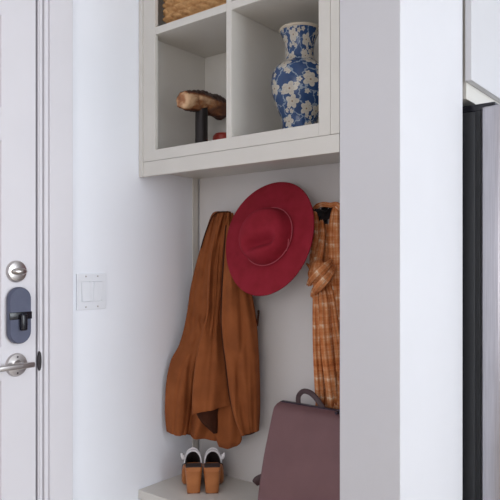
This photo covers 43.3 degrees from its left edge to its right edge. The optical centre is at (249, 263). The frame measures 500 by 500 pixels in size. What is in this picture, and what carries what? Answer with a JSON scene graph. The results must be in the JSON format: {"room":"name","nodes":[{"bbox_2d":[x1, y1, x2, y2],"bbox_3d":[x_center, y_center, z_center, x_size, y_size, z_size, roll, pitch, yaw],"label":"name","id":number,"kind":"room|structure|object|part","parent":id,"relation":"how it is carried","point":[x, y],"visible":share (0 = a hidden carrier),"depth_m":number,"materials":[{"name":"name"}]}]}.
{"room":"entryway","nodes":[
{"label":"entryway","id":0,"kind":"room"},
{"bbox_2d":[73,0,191,499],"bbox_3d":[-1.564,-0.060,0.765,0.129,2.600,4.453,0,0,38],"label":"wall","id":1,"kind":"structure","parent":0,"point":[130,228],"depth_m":2.10,"materials":[{"name":"paint"}]},
{"bbox_2d":[0,0,35,499],"bbox_3d":[-0.911,0.207,1.503,0.082,2.046,0.903,0,0,38],"label":"door","id":2,"kind":"structure","parent":1,"relation":"in","point":[17,17],"depth_m":1.81,"materials":[{"name":"paint"}]},
{"bbox_3d":[-0.659,0.289,1.798,0.030,0.067,0.067,0,0,38],"label":"handle","id":3,"kind":"part","parent":2,"relation":"part of","materials":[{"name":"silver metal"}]},
{"bbox_3d":[-0.671,0.289,1.750,0.014,0.015,0.161,0,0,38],"label":"lever","id":4,"kind":"part","parent":2,"relation":"part of","materials":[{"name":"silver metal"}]},
{"bbox_3d":[-0.645,0.166,1.795,0.016,0.048,0.020,0,0,38],"label":"lock knob","id":5,"kind":"part","parent":2,"relation":"part of","materials":[{"name":"black plastic"}]},
{"bbox_2d":[36,0,72,499],"bbox_3d":[-0.949,0.155,1.534,0.136,2.170,1.133,0,0,38],"label":"trim","id":6,"kind":"structure","parent":1,"relation":"attached to","point":[54,18],"depth_m":1.88,"materials":[{"name":"paint"}]},
{"bbox_3d":[-0.623,0.287,1.862,0.004,0.058,0.013,0,0,38],"label":"strike plate","id":7,"kind":"part","parent":6,"relation":"part of","materials":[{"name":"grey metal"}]},
{"bbox_2d":[76,273,105,310],"bbox_3d":[-0.503,0.088,2.004,0.010,0.116,0.115,0,0,38],"label":"light switch","id":8,"kind":"object","parent":1,"relation":"attached to","point":[90,287],"visible":1,"depth_m":2.00,"materials":[{"name":"white plastic"}]},
{"bbox_2d":[192,178,198,449],"bbox_3d":[-0.206,0.459,2.383,0.004,1.563,0.030,0,0,38],"label":"trim","id":9,"kind":"structure","parent":1,"relation":"attached to","point":[195,182],"depth_m":2.38,"materials":[{"name":"paint"}]},
{"bbox_2d":[199,163,339,482],"bbox_3d":[0.145,-0.060,2.187,0.781,2.600,0.100,0,0,38],"label":"wall","id":10,"kind":"structure","parent":0,"point":[284,328],"depth_m":2.17,"materials":[{"name":"paint"}]},
{"bbox_2d":[139,0,339,178],"bbox_3d":[0.019,-0.749,2.034,0.788,0.902,0.296,0,0,38],"label":"upper cabinet","id":11,"kind":"object","parent":10,"relation":"attached to","point":[232,50],"visible":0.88,"depth_m":2.02,"materials":[{"name":"paint"}]},
{"bbox_3d":[-0.267,-0.789,2.272,0.044,0.822,0.279,0,0,38],"label":"panel","id":12,"kind":"part","parent":11,"relation":"part of","materials":[{"name":"paint"}]},
{"bbox_2d":[155,4,225,34],"bbox_3d":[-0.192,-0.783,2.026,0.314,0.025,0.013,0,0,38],"label":"shelf","id":13,"kind":"object","parent":11,"relation":"attached to","point":[218,12],"depth_m":2.02,"materials":[{"name":"paint"}]},
{"bbox_2d":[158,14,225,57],"bbox_3d":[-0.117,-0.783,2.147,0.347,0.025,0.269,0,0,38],"label":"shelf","id":14,"kind":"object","parent":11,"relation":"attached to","point":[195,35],"depth_m":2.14,"materials":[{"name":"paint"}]},
{"bbox_2d":[162,0,225,23],"bbox_3d":[-0.111,-0.922,2.145,0.330,0.252,0.262,0,0,38],"label":"basket","id":15,"kind":"object","parent":11,"relation":"on","point":[174,10],"visible":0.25,"depth_m":2.08,"materials":[{"name":"beige wicker"}]},
{"bbox_2d":[176,90,225,142],"bbox_3d":[-0.152,-0.493,2.184,0.083,0.220,0.232,0,0,38],"label":"sculpture","id":16,"kind":"object","parent":11,"relation":"on","point":[204,104],"visible":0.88,"depth_m":2.14,"materials":[{"name":"brown wood"}]},
{"bbox_2d":[213,132,225,139],"bbox_3d":[-0.097,-0.424,2.235,0.074,0.082,0.074,0,0,38],"label":"pot","id":17,"kind":"object","parent":11,"relation":"in","point":[220,135],"visible":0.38,"depth_m":2.20,"materials":[{"name":"ceramic"}]},
{"bbox_3d":[-0.060,-0.323,1.921,0.770,0.049,0.014,0,0,38],"label":"rail","id":18,"kind":"part","parent":11,"relation":"part of","materials":[{"name":"paint"}]},
{"bbox_2d":[231,0,265,10],"bbox_3d":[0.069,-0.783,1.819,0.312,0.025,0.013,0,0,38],"label":"shelf","id":19,"kind":"object","parent":11,"relation":"attached to","point":[236,5],"depth_m":1.89,"materials":[{"name":"paint"}]},
{"bbox_3d":[0.024,-0.350,2.041,0.788,0.055,0.279,0,0,38],"label":"panel","id":20,"kind":"part","parent":11,"relation":"part of","materials":[{"name":"paint"}]},
{"bbox_3d":[0.105,-0.789,2.148,0.694,0.822,0.010,0,0,38],"label":"panel","id":21,"kind":"part","parent":11,"relation":"part of","materials":[{"name":"paint"}]},
{"bbox_2d":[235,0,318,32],"bbox_3d":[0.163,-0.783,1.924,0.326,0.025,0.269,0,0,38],"label":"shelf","id":22,"kind":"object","parent":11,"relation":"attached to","point":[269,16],"depth_m":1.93,"materials":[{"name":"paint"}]},
{"bbox_2d":[271,22,318,128],"bbox_3d":[0.152,-0.550,1.922,0.175,0.334,0.175,0,0,44],"label":"vase","id":23,"kind":"object","parent":11,"relation":"on","point":[295,81],"visible":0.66,"depth_m":1.87,"materials":[{"name":"ceramic"}]},
{"bbox_2d":[313,207,331,223],"bbox_3d":[0.244,-0.151,2.002,0.091,0.070,0.066,0,0,38],"label":"coat hook","id":24,"kind":"object","parent":10,"relation":"attached to","point":[324,213],"visible":0.66,"depth_m":2.00,"materials":[{"name":"black metal"}]},
{"bbox_2d":[306,202,339,408],"bbox_3d":[0.227,0.143,1.945,0.134,0.675,0.129,0,0,38],"label":"scarf","id":25,"kind":"object","parent":24,"relation":"hanging from","point":[324,262],"visible":0.88,"depth_m":1.93,"materials":[{"name":"fabric"}]},
{"bbox_3d":[0.042,-0.165,2.163,0.024,0.070,0.066,0,0,38],"label":"coat hook","id":26,"kind":"object","parent":10,"relation":"attached to","visible":0},
{"bbox_2d":[226,182,313,295],"bbox_3d":[0.047,-0.083,2.017,0.380,0.370,0.138,0,0,38],"label":"hat","id":27,"kind":"object","parent":26,"relation":"hanging from","point":[270,234],"visible":1,"depth_m":1.98,"materials":[{"name":"red fabric"}]},
{"bbox_3d":[0.044,-0.087,1.994,0.204,0.185,0.099,0,0,38],"label":"crown","id":28,"kind":"part","parent":27,"relation":"part of","materials":[{"name":"red fabric"}]},
{"bbox_3d":[-0.108,-0.149,2.282,0.024,0.070,0.066,0,0,38],"label":"coat hook","id":29,"kind":"object","parent":10,"relation":"attached to","visible":0},
{"bbox_2d":[165,211,259,448],"bbox_3d":[-0.125,0.224,2.182,0.346,0.824,0.168,0,0,38],"label":"coat","id":30,"kind":"object","parent":29,"relation":"hanging from","point":[212,393],"visible":0.97,"depth_m":2.15,"materials":[{"name":"orange fabric"}]},
{"bbox_3d":[-0.118,0.165,2.169,0.114,0.692,0.157,0,0,38],"label":"panel","id":31,"kind":"part","parent":30,"relation":"part of","materials":[{"name":"orange fabric"}]},
{"bbox_3d":[0.027,0.183,2.133,0.011,0.055,0.019,0,0,-20],"label":"waist cord","id":32,"kind":"part","parent":30,"relation":"part of","materials":[{"name":"brown fabric"}]},
{"bbox_2d":[340,0,461,499],"bbox_3d":[0.441,-0.060,1.791,0.174,2.600,0.434,0,0,38],"label":"wall","id":33,"kind":"structure","parent":0,"point":[401,60],"depth_m":1.64,"materials":[{"name":"paint"}]},
{"bbox_2d":[462,0,499,107],"bbox_3d":[0.710,-0.882,2.468,0.644,0.756,0.950,0,0,38],"label":"upper cabinet","id":34,"kind":"object","parent":33,"relation":"attached to","point":[480,18],"visible":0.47,"depth_m":1.97,"materials":[{"name":"paint"}]},
{"bbox_3d":[1.046,1.270,0.191,5.800,0.060,6.800,0,0,38],"label":"floor","id":35,"kind":"structure","parent":0,"visible":0},
{"bbox_2d":[138,473,258,499],"bbox_3d":[0.018,1.007,2.033,0.788,0.466,0.299,0,0,38],"label":"bench","id":36,"kind":"object","parent":35,"relation":"on","point":[173,488],"visible":0.52,"depth_m":2.15,"materials":[{"name":"paint"}]},
{"bbox_2d":[181,447,202,493],"bbox_3d":[-0.204,0.709,2.217,0.075,0.130,0.206,0,0,-4],"label":"sandal","id":37,"kind":"object","parent":36,"relation":"on","point":[192,470],"visible":1,"depth_m":2.13,"materials":[{"name":"brown wood"}]},
{"bbox_2d":[203,447,224,493],"bbox_3d":[-0.128,0.709,2.218,0.075,0.130,0.206,0,0,-4],"label":"sandal","id":38,"kind":"object","parent":36,"relation":"on","point":[213,469],"visible":1,"depth_m":2.13,"materials":[{"name":"brown wood"}]},
{"bbox_2d":[253,388,339,499],"bbox_3d":[0.145,0.581,1.924,0.419,0.386,0.140,0,0,38],"label":"backpack","id":39,"kind":"object","parent":36,"relation":"on","point":[301,460],"visible":0.71,"depth_m":1.89,"materials":[{"name":"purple leather"}]},
{"bbox_3d":[0.187,0.418,1.948,0.107,0.060,0.008,0,0,38],"label":"carry handle","id":40,"kind":"part","parent":39,"relation":"part of","materials":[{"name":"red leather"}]},
{"bbox_2d":[462,102,499,499],"bbox_3d":[0.705,0.365,2.479,0.822,1.709,0.900,0,0,38],"label":"refrigerator","id":41,"kind":"object","parent":35,"relation":"on","point":[480,122],"visible":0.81,"depth_m":1.91,"materials":[{"name":"grey metal"}]}
]}

